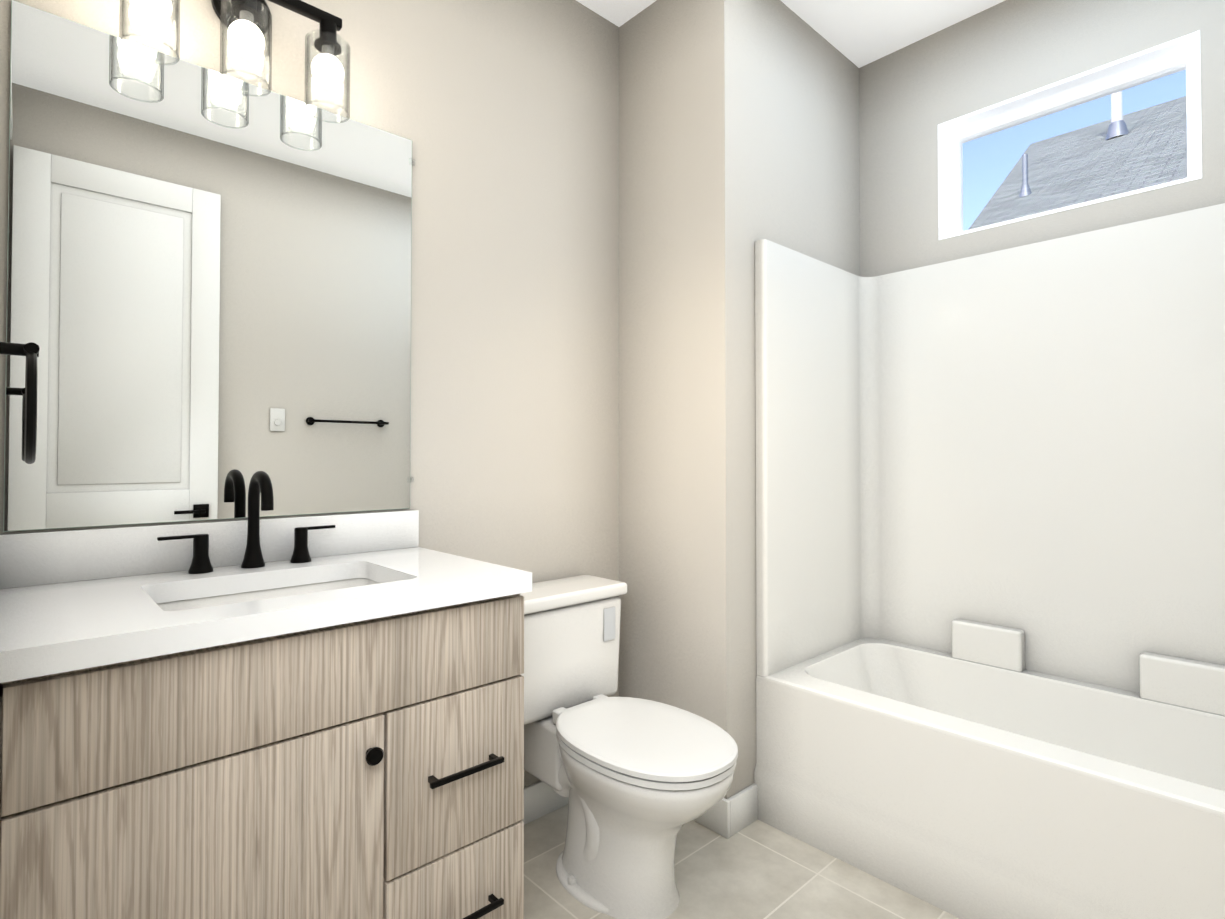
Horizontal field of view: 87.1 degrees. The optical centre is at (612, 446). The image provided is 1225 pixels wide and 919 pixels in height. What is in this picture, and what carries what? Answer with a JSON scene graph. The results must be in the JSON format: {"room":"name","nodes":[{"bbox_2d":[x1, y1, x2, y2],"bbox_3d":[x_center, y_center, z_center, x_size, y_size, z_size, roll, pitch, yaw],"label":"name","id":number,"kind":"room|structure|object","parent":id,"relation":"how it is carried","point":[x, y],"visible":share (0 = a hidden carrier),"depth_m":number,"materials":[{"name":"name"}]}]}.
{"room":"bathroom","nodes":[
{"label":"bathroom","id":0,"kind":"room"},
{"bbox_2d":[0,0,618,786],"bbox_3d":[-0.668,-0.181,1.784,1.772,2.730,0.120,1,-1,-43],"label":"wall","id":1,"kind":"structure","parent":0,"point":[502,116],"depth_m":1.99,"materials":[{"name":"paint"}]},
{"bbox_2d":[3,0,414,531],"bbox_3d":[-0.860,-0.350,1.520,0.828,1.036,0.008,1,-1,-43],"label":"mirror","id":2,"kind":"object","parent":1,"relation":"attached to","point":[208,292],"visible":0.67,"depth_m":1.44,"materials":[{"name":"grey mirror"}]},
{"bbox_2d":[119,0,349,122],"bbox_3d":[-0.833,-0.949,1.456,0.450,0.289,0.153,1,-1,-43],"label":"sconce","id":3,"kind":"object","parent":1,"relation":"attached to","point":[248,23],"visible":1,"depth_m":1.46,"materials":[{"name":"clear glass"}]},
{"bbox_2d":[522,780,568,824],"bbox_3d":[-0.255,1.133,2.052,0.773,0.110,0.016,1,-1,-43],"label":"baseboard","id":4,"kind":"structure","parent":1,"relation":"attached to","point":[540,799],"depth_m":2.06,"materials":[{"name":"white wood"}]},
{"bbox_2d":[619,0,859,798],"bbox_3d":[0.471,-0.169,2.510,0.885,2.730,0.598,1,-1,-43],"label":"wall","id":5,"kind":"structure","parent":0,"point":[738,128],"depth_m":2.14,"materials":[{"name":"paint"}]},
{"bbox_2d":[694,796,734,838],"bbox_3d":[0.196,1.135,2.124,0.016,0.110,0.463,1,-1,-43],"label":"baseboard","id":6,"kind":"structure","parent":5,"relation":"attached to","point":[731,816],"depth_m":1.97,"materials":[{"name":"white wood"}]},
{"bbox_2d":[524,805,959,918],"bbox_3d":[-0.136,1.216,0.673,4.637,0.100,2.800,1,-1,-43],"label":"floor","id":7,"kind":"structure","parent":0,"point":[757,869],"depth_m":1.75,"materials":[{"name":"tile"}]},
{"bbox_2d":[0,510,531,918],"bbox_3d":[-0.677,0.672,1.294,0.867,1.007,0.564,1,-1,-43],"label":"bathroom vanity","id":8,"kind":"object","parent":7,"relation":"on","point":[333,728],"visible":1,"depth_m":1.11,"materials":[{"name":"brown wood"}]},
{"bbox_2d":[157,471,334,573],"bbox_3d":[-0.784,0.163,1.432,0.360,0.219,0.144,1,-1,-43],"label":"faucet","id":9,"kind":"object","parent":8,"relation":"on","point":[260,482],"visible":1,"depth_m":1.45,"materials":[{"name":"black metal"}]},
{"bbox_2d":[520,575,737,918],"bbox_3d":[-0.009,0.806,1.775,0.454,0.756,0.758,1,-1,-43],"label":"toilet","id":10,"kind":"object","parent":7,"relation":"on","point":[639,782],"visible":0.79,"depth_m":1.68,"materials":[{"name":"ceramic"}]},
{"bbox_2d":[754,203,1224,918],"bbox_3d":[1.241,0.255,1.771,0.741,1.858,1.518,1,-1,-43],"label":"tub","id":11,"kind":"object","parent":7,"relation":"on","point":[990,577],"visible":1,"depth_m":2.00,"materials":[{"name":"plastic"}]},
{"bbox_2d":[576,0,1004,67],"bbox_3d":[-0.136,-1.614,0.720,4.637,0.100,2.800,1,-1,-43],"label":"ceiling","id":12,"kind":"structure","parent":0,"point":[859,33],"depth_m":2.31,"materials":[{"name":"paint"}]},
{"bbox_2d":[859,0,1224,276],"bbox_3d":[1.411,-0.173,2.261,0.160,2.730,2.240,1,-1,-43],"label":"wall","id":13,"kind":"structure","parent":0,"point":[912,96],"depth_m":2.25,"materials":[{"name":"paint"}]},
{"bbox_2d":[938,30,1201,239],"bbox_3d":[1.502,-0.978,2.167,0.151,0.429,0.720,1,-1,-43],"label":"window","id":14,"kind":"structure","parent":13,"relation":"in","point":[1182,53],"depth_m":2.13,"materials":[{"name":"white"}]},
{"bbox_3d":[-0.596,-0.202,0.490,0.120,2.730,2.120,1,-1,-43],"label":"wall","id":15,"kind":"structure","parent":0,"visible":0},
{"bbox_2d":[0,342,39,463],"bbox_3d":[-0.878,-0.071,0.935,0.068,0.194,0.167,1,-1,-43],"label":"towel ring","id":16,"kind":"object","parent":15,"relation":"attached to","point":[30,351],"visible":1,"depth_m":0.91,"materials":[{"name":"black metal"}]},
{"label":"outside","id":17,"kind":"structure","parent":0,"visible":0},
{"bbox_2d":[969,96,1186,229],"bbox_3d":[6.042,-2.573,4.502,6.954,0.050,7.159,-1,29,47],"label":"roof","id":18,"kind":"structure","parent":17,"point":[1132,154],"depth_m":6.44,"materials":[{"name":"grey"}]},
{"bbox_2d":[1019,154,1030,196],"label":"roof vents","id":19,"kind":"object","parent":18,"relation":"on","point":[1024,162],"depth_m":6.41,"materials":[{"name":"silver metal"}]},
{"bbox_2d":[1105,91,1128,139],"label":"roof vents","id":20,"kind":"object","parent":18,"relation":"on","point":[1114,128],"depth_m":7.29,"materials":[{"name":"silver metal"}]}
]}

